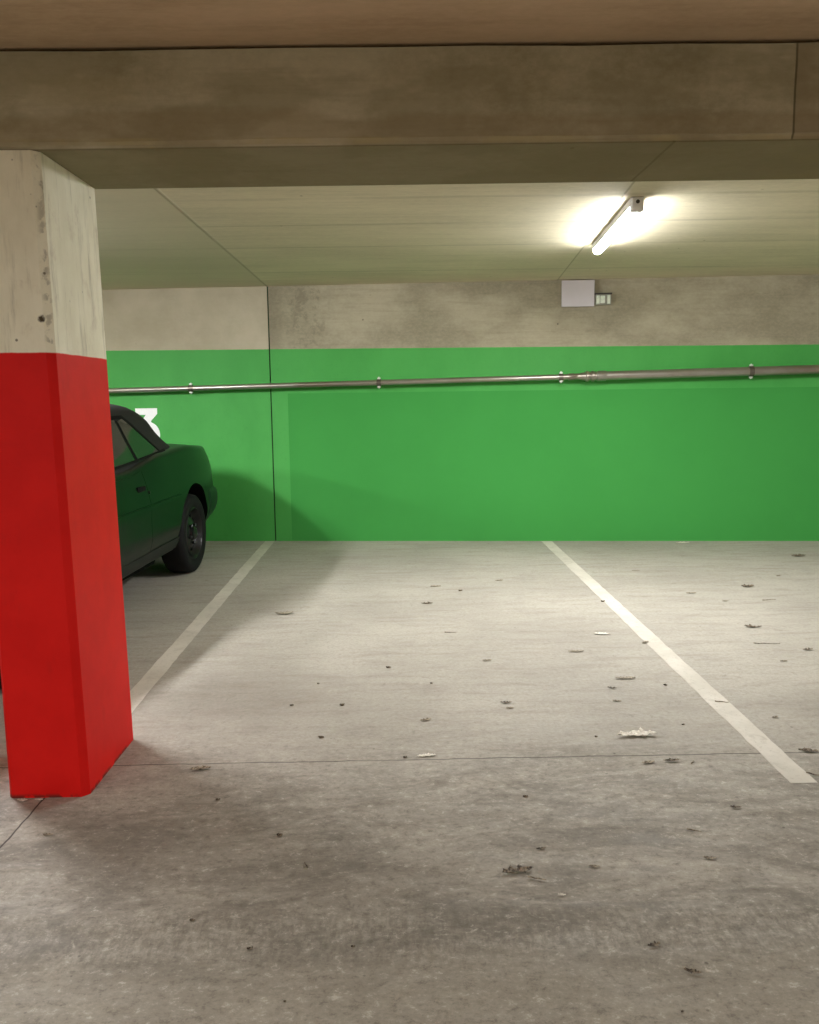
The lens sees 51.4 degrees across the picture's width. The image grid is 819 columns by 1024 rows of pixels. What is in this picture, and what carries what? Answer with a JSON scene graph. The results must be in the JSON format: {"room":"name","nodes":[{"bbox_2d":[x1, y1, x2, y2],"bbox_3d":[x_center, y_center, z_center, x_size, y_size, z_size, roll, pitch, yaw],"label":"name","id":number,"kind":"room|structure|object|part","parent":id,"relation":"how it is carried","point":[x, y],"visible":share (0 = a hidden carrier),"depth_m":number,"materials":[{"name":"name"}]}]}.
{"room":"parking garage","nodes":[
{"label":"parking garage","id":0,"kind":"room"},
{"bbox_2d":[0,541,818,1023],"bbox_3d":[-0.003,1.291,1.283,18.000,0.200,16.200,-1,8,-1],"label":"floor","id":1,"kind":"structure","parent":0,"point":[405,858],"depth_m":2.83,"materials":[{"name":"concrete"}]},
{"bbox_2d":[0,150,132,797],"bbox_3d":[-1.258,-0.105,3.037,0.277,2.128,0.507,-1,8,-1],"label":"concrete pillar","id":2,"kind":"structure","parent":1,"relation":"on","point":[64,670],"depth_m":2.86,"materials":[{"name":"paint"}]},
{"bbox_2d":[0,404,217,688],"bbox_3d":[-2.627,-0.025,5.459,2.030,1.358,4.791,0,8,3],"label":"car","id":3,"kind":"object","parent":1,"relation":"on","point":[166,495],"visible":0.46,"depth_m":5.98,"materials":[{"name":"green paint"}]},
{"bbox_3d":[-2.023,-0.589,5.404,0.134,0.033,0.838,1,8,16],"label":"roof rail","id":4,"kind":"part","parent":3,"relation":"part of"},
{"bbox_3d":[-1.796,0.088,5.119,0.068,0.562,1.175,0,8,3],"label":"door","id":5,"kind":"part","parent":3,"relation":"part of","materials":[{"name":"green paint"}]},
{"bbox_3d":[-1.882,-0.547,5.988,0.021,0.265,0.379,3,9,27],"label":"rail","id":6,"kind":"part","parent":3,"relation":"part of","materials":[{"name":"black metal"}]},
{"bbox_3d":[-1.764,-0.149,5.583,0.015,0.036,0.140,0,8,3],"label":"door handle","id":7,"kind":"part","parent":3,"relation":"part of","materials":[{"name":"metal"}]},
{"bbox_3d":[-1.751,0.020,5.334,0.022,0.048,1.925,0,8,4],"label":"moulding","id":8,"kind":"part","parent":3,"relation":"part of","materials":[{"name":"green paint"}]},
{"bbox_3d":[-1.796,0.369,5.381,0.055,0.113,1.980,0,8,3],"label":"sill","id":9,"kind":"part","parent":3,"relation":"part of","materials":[{"name":"green paint"}]},
{"bbox_2d":[190,765,210,769],"bbox_3d":[-0.770,0.944,3.133,0.078,0.008,0.036,-2,8,-12],"label":"dry leaf","id":10,"kind":"object","parent":1,"relation":"on","point":[202,766],"visible":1,"depth_m":3.13,"materials":[{"name":"beige plant"}]},
{"bbox_2d":[130,541,274,712],"bbox_3d":[-1.298,0.595,5.813,0.099,0.001,4.749,-1,8,-1],"label":"parking line","id":11,"kind":"object","parent":1,"relation":"on","point":[140,690],"visible":0.91,"depth_m":4.92,"materials":[{"name":"paint"}]},
{"bbox_2d":[276,611,292,613],"bbox_3d":[-0.793,0.638,5.393,0.100,0.012,0.065,2,8,21],"label":"dry leaf","id":12,"kind":"object","parent":1,"relation":"on","point":[286,612],"visible":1,"depth_m":5.39,"materials":[{"name":"beige plant"}]},
{"bbox_2d":[417,753,435,756],"bbox_3d":[0.065,0.923,3.226,0.068,0.006,0.031,-4,9,-26],"label":"dry leaf","id":13,"kind":"object","parent":1,"relation":"on","point":[427,754],"visible":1,"depth_m":3.23,"materials":[{"name":"beige plant"}]},
{"bbox_2d":[502,864,531,873],"bbox_3d":[0.308,1.023,2.437,0.088,0.011,0.043,-1,8,-1],"label":"dry leaf","id":14,"kind":"object","parent":1,"relation":"on","point":[519,868],"visible":1,"depth_m":2.44,"materials":[{"name":"brown plant"}]},
{"bbox_2d":[616,676,635,678],"bbox_3d":[1.038,0.795,4.081,0.098,0.007,0.032,0,8,4],"label":"dry leaf","id":15,"kind":"object","parent":1,"relation":"on","point":[628,677],"visible":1,"depth_m":4.08,"materials":[{"name":"beige plant"}]},
{"bbox_2d":[618,727,655,736],"bbox_3d":[0.907,0.883,3.392,0.160,0.020,0.072,-2,8,-9],"label":"dry leaf","id":16,"kind":"object","parent":1,"relation":"on","point":[640,732],"visible":1,"depth_m":3.40,"materials":[{"name":"beige plant"}]},
{"bbox_2d":[647,941,660,946],"bbox_3d":[0.605,1.068,2.099,0.037,0.005,0.020,-3,8,-18],"label":"dry leaf","id":17,"kind":"object","parent":1,"relation":"on","point":[658,942],"visible":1,"depth_m":2.10,"materials":[{"name":"brown plant"}]},
{"bbox_2d":[665,757,679,760],"bbox_3d":[0.972,0.920,3.153,0.060,0.008,0.025,0,8,5],"label":"dry leaf","id":18,"kind":"object","parent":1,"relation":"on","point":[669,759],"visible":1,"depth_m":3.16,"materials":[{"name":"brown plant"}]},
{"bbox_2d":[542,541,817,782],"bbox_3d":[1.332,0.609,5.473,0.101,0.001,5.057,-1,8,-1],"label":"parking line","id":19,"kind":"object","parent":1,"relation":"on","point":[771,752],"visible":1,"depth_m":3.94,"materials":[{"name":"paint"}]},
{"bbox_2d":[684,967,701,973],"bbox_3d":[0.666,1.080,2.000,0.040,0.005,0.018,2,8,22],"label":"dry leaf","id":20,"kind":"object","parent":1,"relation":"on","point":[691,971],"visible":1,"depth_m":2.00,"materials":[{"name":"brown plant"}]},
{"bbox_2d":[798,747,817,751],"bbox_3d":[1.513,0.904,3.227,0.072,0.009,0.031,2,8,16],"label":"dry leaf","id":21,"kind":"object","parent":1,"relation":"on","point":[804,748],"visible":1,"depth_m":3.23,"materials":[{"name":"brown plant"}]},
{"bbox_2d":[0,0,818,50],"bbox_3d":[0.004,-0.960,-2.001,18.000,0.267,10.290,-1,8,-1],"label":"ceiling","id":22,"kind":"structure","parent":0,"point":[25,25],"depth_m":2.48,"materials":[{"name":"concrete"}]},
{"bbox_2d":[0,42,818,188],"bbox_3d":[-0.080,-1.332,2.893,18.000,0.300,0.509,-1,8,-1],"label":"ceiling beam","id":23,"kind":"structure","parent":0,"point":[350,116],"depth_m":2.65,"materials":[{"name":"concrete"}]},
{"bbox_2d":[95,179,818,289],"bbox_3d":[-0.127,-2.014,6.035,18.000,0.313,5.900,-1,8,-1],"label":"ceiling","id":24,"kind":"structure","parent":0,"point":[150,238],"depth_m":5.42,"materials":[{"name":"concrete"}]},
{"bbox_2d":[592,197,643,253],"bbox_3d":[1.250,-1.719,5.174,0.068,0.074,1.409,0,8,4],"label":"lamp","id":25,"kind":"object","parent":24,"relation":"attached to","point":[635,205],"visible":1,"depth_m":4.91,"materials":[{"name":"white plastic"}]},
{"bbox_2d":[593,208,637,253],"bbox_3d":[1.252,-1.702,5.200,0.060,0.030,1.338,0,8,4],"label":"diffuser","id":26,"kind":"object","parent":25,"relation":"attached to","point":[625,216],"depth_m":5.09,"materials":[{"name":"white plastic"}]},
{"bbox_2d":[102,274,818,540],"bbox_3d":[-0.239,-0.923,8.068,18.400,2.387,0.251,0,8,4],"label":"wall","id":27,"kind":"structure","parent":0,"point":[356,332],"depth_m":7.85,"materials":[{"name":"paint"}]},
{"bbox_2d":[135,408,159,436],"bbox_3d":[-2.498,-0.803,8.116,0.234,0.372,0.001,0,8,4],"label":"painted number","id":28,"kind":"object","parent":27,"relation":"attached to","point":[150,413],"visible":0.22,"depth_m":8.10,"materials":[{"name":"white paint"}]},
{"bbox_2d":[109,364,818,393],"bbox_3d":[-0.056,-1.204,7.821,17.601,0.361,0.137,0,8,4],"label":"pipe","id":29,"kind":"object","parent":27,"relation":"attached to","point":[750,371],"visible":1,"depth_m":7.69,"materials":[{"name":"metal"}]},
{"bbox_2d":[288,387,818,539],"bbox_3d":[3.152,-0.433,7.768,8.595,1.392,0.006,0,8,4],"label":"rectangle","id":30,"kind":"object","parent":27,"relation":"attached to","point":[688,463],"visible":1,"depth_m":7.89,"materials":[{"name":"green paint"}]},
{"bbox_2d":[561,280,594,306],"bbox_3d":[1.517,-1.967,7.657,0.292,0.232,0.036,0,8,4],"label":"blank sign","id":31,"kind":"object","parent":27,"relation":"attached to","point":[575,293],"visible":1,"depth_m":7.64,"materials":[{"name":"plastic"}]},
{"bbox_2d":[594,293,611,304],"bbox_3d":[1.742,-1.915,7.643,0.152,0.104,0.046,0,8,4],"label":"junction box","id":32,"kind":"object","parent":27,"relation":"attached to","point":[600,298],"visible":1,"depth_m":7.62,"materials":[{"name":"plastic"}]}
]}

